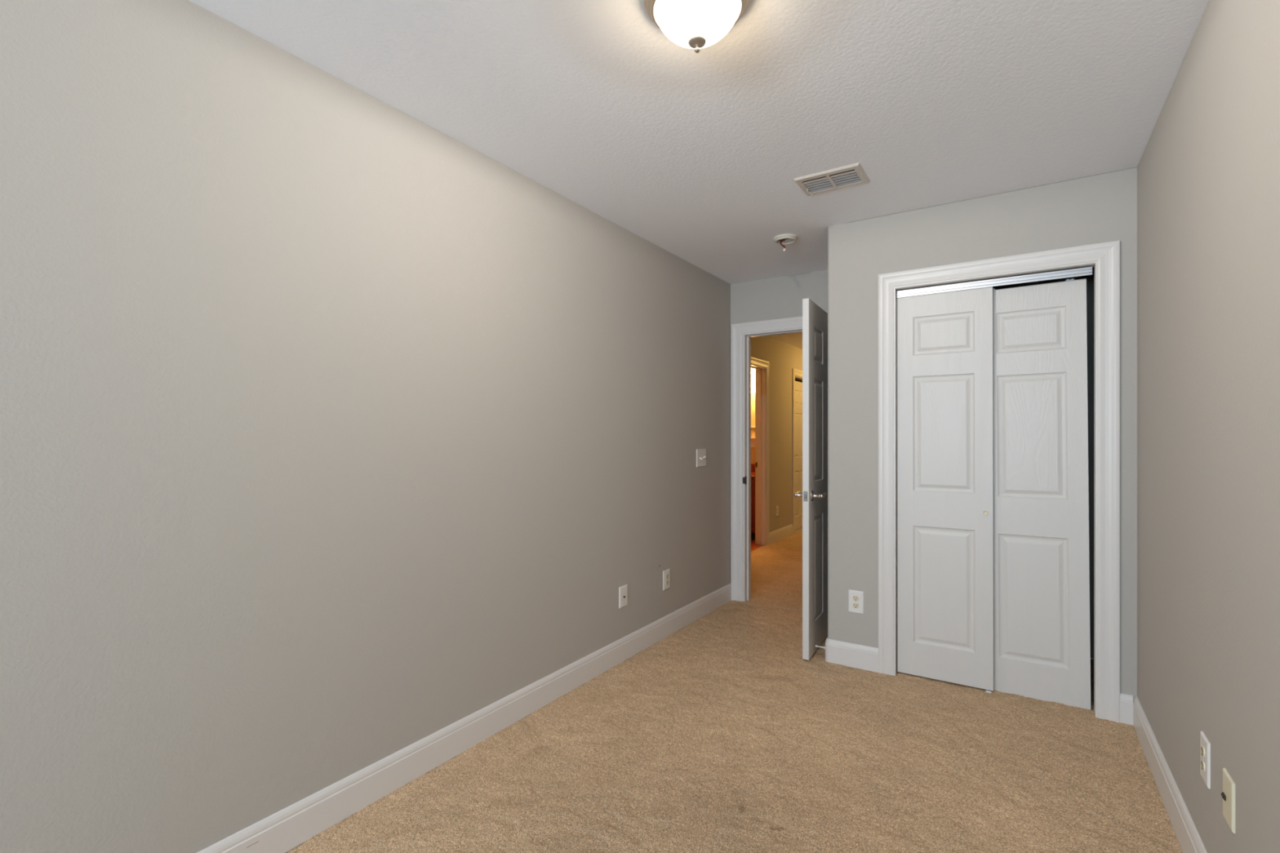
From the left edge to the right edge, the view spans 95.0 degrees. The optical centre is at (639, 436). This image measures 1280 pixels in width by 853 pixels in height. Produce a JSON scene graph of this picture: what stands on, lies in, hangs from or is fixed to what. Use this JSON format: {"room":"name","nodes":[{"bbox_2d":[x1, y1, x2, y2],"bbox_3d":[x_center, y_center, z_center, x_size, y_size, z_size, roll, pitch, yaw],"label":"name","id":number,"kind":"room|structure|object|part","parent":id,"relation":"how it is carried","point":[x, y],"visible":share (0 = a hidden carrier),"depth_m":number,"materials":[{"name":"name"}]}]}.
{"room":"empty bedroom","nodes":[
{"label":"empty bedroom","id":0,"kind":"room"},
{"bbox_2d":[0,0,730,852],"bbox_3d":[-1.340,0.042,1.508,0.120,2.440,7.310,0,0,33],"label":"wall","id":1,"kind":"structure","parent":0,"point":[334,432],"depth_m":1.77,"materials":[{"name":"grey paint"}]},
{"bbox_2d":[196,582,731,852],"bbox_3d":[-1.250,1.199,1.521,0.015,0.127,7.190,0,0,33],"label":"baseboard","id":2,"kind":"structure","parent":1,"relation":"attached to","point":[293,825],"depth_m":2.22,"materials":[{"name":"white paint"}]},
{"bbox_2d":[618,584,627,608],"bbox_3d":[-0.089,0.903,3.309,0.015,0.118,0.079,0,0,33],"label":"cable plate","id":3,"kind":"object","parent":1,"relation":"attached to","point":[623,590],"visible":1,"depth_m":3.30,"materials":[{"name":"white plastic"}]},
{"bbox_2d":[662,568,670,590],"bbox_3d":[0.170,0.907,3.714,0.009,0.122,0.080,0,0,33],"label":"wall outlet","id":4,"kind":"object","parent":1,"relation":"attached to","point":[666,574],"visible":1,"depth_m":3.71,"materials":[{"name":"white plastic"}]},
{"bbox_2d":[696,448,706,466],"bbox_3d":[0.439,0.151,4.114,0.025,0.124,0.142,0,0,33],"label":"light switch","id":5,"kind":"object","parent":1,"relation":"attached to","point":[700,453],"visible":1,"depth_m":4.11,"materials":[{"name":"white plastic"}]},
{"bbox_2d":[189,0,1208,284],"bbox_3d":[-0.288,-1.197,0.896,2.310,0.041,7.190,0,0,33],"label":"ceiling","id":6,"kind":"structure","parent":0,"point":[698,156],"depth_m":2.02,"materials":[{"name":"white paint"}]},
{"bbox_2d":[643,0,750,53],"bbox_3d":[0.153,-1.103,1.572,0.287,0.148,0.287,0,0,33],"label":"ceiling light","id":7,"kind":"object","parent":6,"relation":"attached to","point":[695,24],"visible":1,"depth_m":1.54,"materials":[{"name":"white glass"}]},
{"bbox_2d":[773,233,797,251],"bbox_3d":[0.863,-1.134,3.479,0.141,0.087,0.141,0,0,33],"label":"smoke detector","id":8,"kind":"object","parent":6,"relation":"attached to","point":[787,238],"visible":1,"depth_m":3.46,"materials":[{"name":"beige plastic"}]},
{"bbox_3d":[0.868,-1.167,3.471,0.092,0.012,0.092,0,0,33],"label":"plate","id":9,"kind":"part","parent":8,"relation":"part of","materials":[{"name":"grey"}]},
{"bbox_2d":[792,162,870,196],"bbox_3d":[0.881,-1.247,2.695,0.292,0.185,0.220,0,0,33],"label":"ceiling vent","id":10,"kind":"object","parent":6,"relation":"in","point":[835,177],"visible":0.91,"depth_m":2.69,"materials":[{"name":"beige metal"}]},
{"bbox_2d":[285,529,1182,852],"bbox_3d":[1.142,1.276,5.578,5.010,0.032,9.800,0,0,33],"label":"floor","id":11,"kind":"structure","parent":0,"point":[718,735],"depth_m":2.23,"materials":[{"name":"carpet"}]},
{"bbox_2d":[751,463,755,540],"bbox_3d":[0.875,0.809,7.654,1.641,0.903,0.605,0,0,33],"label":"vanity cabinet","id":12,"kind":"object","parent":11,"relation":"on","point":[753,465],"visible":0.04,"depth_m":7.02,"materials":[{"name":"brown wood"}]},
{"bbox_3d":[1.245,0.575,7.096,0.390,0.125,0.017,0,0,33],"label":"drawer","id":13,"kind":"part","parent":12,"relation":"part of","materials":[{"name":"brown wood"}]},
{"bbox_2d":[751,471,755,478],"bbox_3d":[0.876,0.480,7.656,1.641,0.034,0.600,0,0,33],"label":"countertop","id":14,"kind":"structure","parent":12,"relation":"on","point":[753,473],"depth_m":7.08,"materials":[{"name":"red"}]},
{"bbox_3d":[1.243,0.897,7.094,0.390,0.470,0.022,0,0,33],"label":"cabinet door","id":15,"kind":"part","parent":12,"relation":"part of","materials":[{"name":"brown wood"}]},
{"bbox_2d":[751,392,755,463],"bbox_3d":[0.912,0.042,8.052,2.030,2.440,0.100,0,0,33],"label":"wall","id":16,"kind":"structure","parent":0,"point":[753,394],"depth_m":7.63,"materials":[{"name":"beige paint"}]},
{"bbox_2d":[751,368,755,392],"bbox_3d":[1.361,-0.728,7.560,0.600,0.330,0.233,0,0,33],"label":"vanity light","id":17,"kind":"object","parent":16,"relation":"attached to","point":[753,371],"visible":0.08,"depth_m":7.43,"materials":[{"name":"white glass"}]},
{"bbox_2d":[751,426,755,447],"bbox_3d":[1.246,0.007,7.732,1.080,0.270,0.070,0,0,33],"label":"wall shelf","id":18,"kind":"object","parent":16,"relation":"attached to","point":[753,439],"visible":0.02,"depth_m":7.61,"materials":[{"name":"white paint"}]},
{"bbox_2d":[751,463,755,471],"bbox_3d":[1.034,0.409,7.901,1.641,0.104,0.018,0,0,33],"label":"backsplash","id":19,"kind":"structure","parent":16,"relation":"attached to","point":[753,465],"depth_m":7.61,"materials":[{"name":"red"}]},
{"bbox_2d":[751,336,802,533],"bbox_3d":[1.600,0.042,7.671,0.700,2.540,5.990,0,0,33],"label":"wall","id":20,"kind":"structure","parent":0,"point":[782,357],"depth_m":7.21,"materials":[{"name":"grey paint"}]},
{"bbox_2d":[751,356,768,545],"bbox_3d":[1.192,0.195,6.494,0.139,2.134,0.974,0,0,33],"label":"trim","id":21,"kind":"structure","parent":20,"relation":"attached to","point":[761,366],"depth_m":6.82,"materials":[{"name":"white paint"}]},
{"bbox_2d":[775,505,778,515],"bbox_3d":[1.666,0.904,7.121,0.009,0.122,0.080,0,0,33],"label":"wall outlet","id":22,"kind":"object","parent":20,"relation":"attached to","point":[777,506],"visible":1,"depth_m":7.12,"materials":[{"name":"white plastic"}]},
{"bbox_2d":[768,524,792,543],"bbox_3d":[1.739,1.199,7.229,0.014,0.127,0.850,0,0,33],"label":"baseboard","id":23,"kind":"structure","parent":20,"relation":"attached to","point":[777,535],"depth_m":7.20,"materials":[{"name":"white paint"}]},
{"bbox_2d":[791,368,802,533],"bbox_3d":[2.441,0.191,8.308,0.018,2.142,1.699,0,0,33],"label":"trim","id":24,"kind":"structure","parent":20,"relation":"attached to","point":[796,372],"depth_m":7.60,"materials":[{"name":"white paint"}]},
{"bbox_2d":[795,381,802,529],"bbox_3d":[2.175,0.256,8.041,0.034,2.000,0.760,0,0,33],"label":"door","id":25,"kind":"structure","parent":20,"relation":"in","point":[798,385],"depth_m":8.01,"materials":[{"name":"grey paint"}]},
{"bbox_2d":[768,332,802,349],"bbox_3d":[1.705,-1.203,7.603,3.850,0.050,5.990,0,0,33],"label":"ceiling","id":26,"kind":"structure","parent":0,"point":[795,340],"depth_m":7.11,"materials":[{"name":"white paint"}]},
{"bbox_2d":[730,266,1093,658],"bbox_3d":[1.401,0.042,4.158,3.030,2.440,0.120,0,0,33],"label":"wall","id":27,"kind":"structure","parent":0,"point":[778,297],"depth_m":4.23,"materials":[{"name":"grey paint"}]},
{"bbox_2d":[731,315,802,601],"bbox_3d":[1.141,0.199,4.317,0.959,2.127,0.139,0,0,33],"label":"trim","id":28,"kind":"structure","parent":27,"relation":"attached to","point":[741,333],"depth_m":4.49,"materials":[{"name":"white paint"}]},
{"bbox_3d":[0.800,0.336,4.487,0.015,0.062,0.042,0,0,33],"label":"strike plate","id":29,"kind":"part","parent":28,"relation":"part of","materials":[{"name":"brown"}]},
{"bbox_2d":[751,332,801,337],"bbox_3d":[1.184,0.203,4.381,0.946,2.119,0.018,0,0,33],"label":"trim","id":30,"kind":"structure","parent":27,"relation":"attached to","point":[797,332],"depth_m":4.47,"materials":[{"name":"white paint"}]},
{"bbox_2d":[794,297,827,660],"bbox_3d":[1.155,0.239,3.678,0.171,2.022,0.926,0,0,30],"label":"door","id":31,"kind":"structure","parent":27,"relation":"in","point":[814,494],"depth_m":3.40,"materials":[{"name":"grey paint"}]},
{"bbox_3d":[0.928,0.336,3.286,0.023,0.056,0.002,0,0,30],"label":"latch plate","id":32,"kind":"part","parent":31,"relation":"part of","materials":[{"name":"silver metal"}]},
{"bbox_3d":[1.046,0.336,3.346,0.027,0.027,0.117,0,0,30],"label":"lever handle","id":33,"kind":"part","parent":31,"relation":"part of","materials":[{"name":"silver metal"}]},
{"bbox_2d":[827,167,1137,699],"bbox_3d":[1.844,0.042,3.288,1.338,2.440,0.856,0,0,33],"label":"wall","id":34,"kind":"structure","parent":0,"point":[1100,208],"depth_m":3.09,"materials":[{"name":"grey paint"}]},
{"bbox_2d":[825,637,878,672],"bbox_3d":[1.383,1.199,3.568,0.288,0.127,0.852,0,0,33],"label":"baseboard","id":35,"kind":"structure","parent":34,"relation":"attached to","point":[838,652],"depth_m":3.21,"materials":[{"name":"white paint"}]},
{"bbox_2d":[848,589,863,613],"bbox_3d":[1.179,0.904,3.204,0.080,0.122,0.009,0,0,33],"label":"wall outlet","id":36,"kind":"object","parent":34,"relation":"attached to","point":[855,598],"visible":1,"depth_m":3.20,"materials":[{"name":"white plastic"}]},
{"bbox_2d":[852,595,858,601],"bbox_3d":[1.178,0.885,3.202,0.034,0.028,0.003,0,0,33],"label":"receptacle","id":37,"kind":"object","parent":36,"relation":"attached to","point":[855,598],"depth_m":3.20,"materials":[{"name":"white plastic"}]},
{"bbox_2d":[852,603,858,608],"bbox_3d":[1.178,0.924,3.202,0.034,0.028,0.003,0,0,33],"label":"receptacle","id":38,"kind":"object","parent":36,"relation":"attached to","point":[854,605],"depth_m":3.20,"materials":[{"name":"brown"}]},
{"bbox_2d":[896,266,1092,297],"bbox_3d":[1.731,-0.754,2.926,0.826,0.036,0.079,0,0,33],"label":"closet track","id":39,"kind":"object","parent":34,"relation":"attached to","point":[1082,271],"visible":0.96,"depth_m":2.87,"materials":[{"name":"silver metal"}]},
{"bbox_2d":[897,286,993,691],"bbox_3d":[1.560,0.251,3.017,0.437,2.003,0.036,0,0,33],"label":"door","id":40,"kind":"structure","parent":39,"relation":"hanging from","point":[945,429],"depth_m":3.00,"materials":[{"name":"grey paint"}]},
{"bbox_3d":[1.708,0.379,2.901,0.026,0.026,0.003,0,0,33],"label":"finger pull","id":41,"kind":"part","parent":40,"relation":"part of","materials":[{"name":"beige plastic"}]},
{"bbox_2d":[992,278,1090,710],"bbox_3d":[1.900,0.263,2.846,0.437,2.003,0.033,-1,0,33],"label":"door","id":42,"kind":"structure","parent":39,"relation":"hanging from","point":[1042,647],"depth_m":2.81,"materials":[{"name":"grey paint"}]},
{"bbox_2d":[878,240,1119,722],"bbox_3d":[1.713,0.199,2.889,1.005,2.127,0.080,0,0,33],"label":"trim","id":43,"kind":"structure","parent":34,"relation":"attached to","point":[1104,257],"depth_m":2.69,"materials":[{"name":"white paint"}]},
{"bbox_2d":[1120,693,1133,725],"bbox_3d":[2.137,1.199,2.579,0.045,0.127,0.014,0,0,33],"label":"baseboard","id":44,"kind":"structure","parent":34,"relation":"attached to","point":[1126,700],"depth_m":2.57,"materials":[{"name":"white paint"}]},
{"bbox_2d":[1137,0,1279,852],"bbox_3d":[0.732,0.042,0.235,0.120,2.440,7.430,0,0,33],"label":"wall","id":45,"kind":"structure","parent":0,"point":[1208,167],"depth_m":1.56,"materials":[{"name":"grey paint"}]},
{"bbox_2d":[1133,696,1207,852],"bbox_3d":[0.442,1.199,-0.088,0.014,0.127,6.334,0,0,33],"label":"baseboard","id":46,"kind":"structure","parent":45,"relation":"attached to","point":[1188,838],"depth_m":1.98,"materials":[{"name":"white paint"}]},
{"bbox_2d":[1200,731,1210,789],"bbox_3d":[1.546,0.884,1.608,0.009,0.122,0.080,0,0,33],"label":"wall outlet","id":47,"kind":"object","parent":45,"relation":"attached to","point":[1205,745],"visible":1,"depth_m":1.59,"materials":[{"name":"white plastic"}]},
{"bbox_2d":[1200,745,1204,758],"bbox_3d":[1.544,0.865,1.609,0.003,0.028,0.034,0,0,33],"label":"receptacle","id":48,"kind":"object","parent":47,"relation":"attached to","point":[1202,747],"depth_m":1.60,"materials":[{"name":"white plastic"}]},
{"bbox_2d":[1200,759,1204,773],"bbox_3d":[1.544,0.904,1.609,0.003,0.028,0.034,0,0,33],"label":"receptacle","id":49,"kind":"object","parent":47,"relation":"attached to","point":[1202,761],"depth_m":1.60,"materials":[{"name":"white plastic"}]},
{"bbox_2d":[1221,768,1235,834],"bbox_3d":[1.426,0.882,1.425,0.012,0.118,0.080,0,0,33],"label":"plate","id":50,"kind":"object","parent":45,"relation":"attached to","point":[1228,794],"visible":1,"depth_m":1.41,"materials":[{"name":"beige plastic"}]}
]}

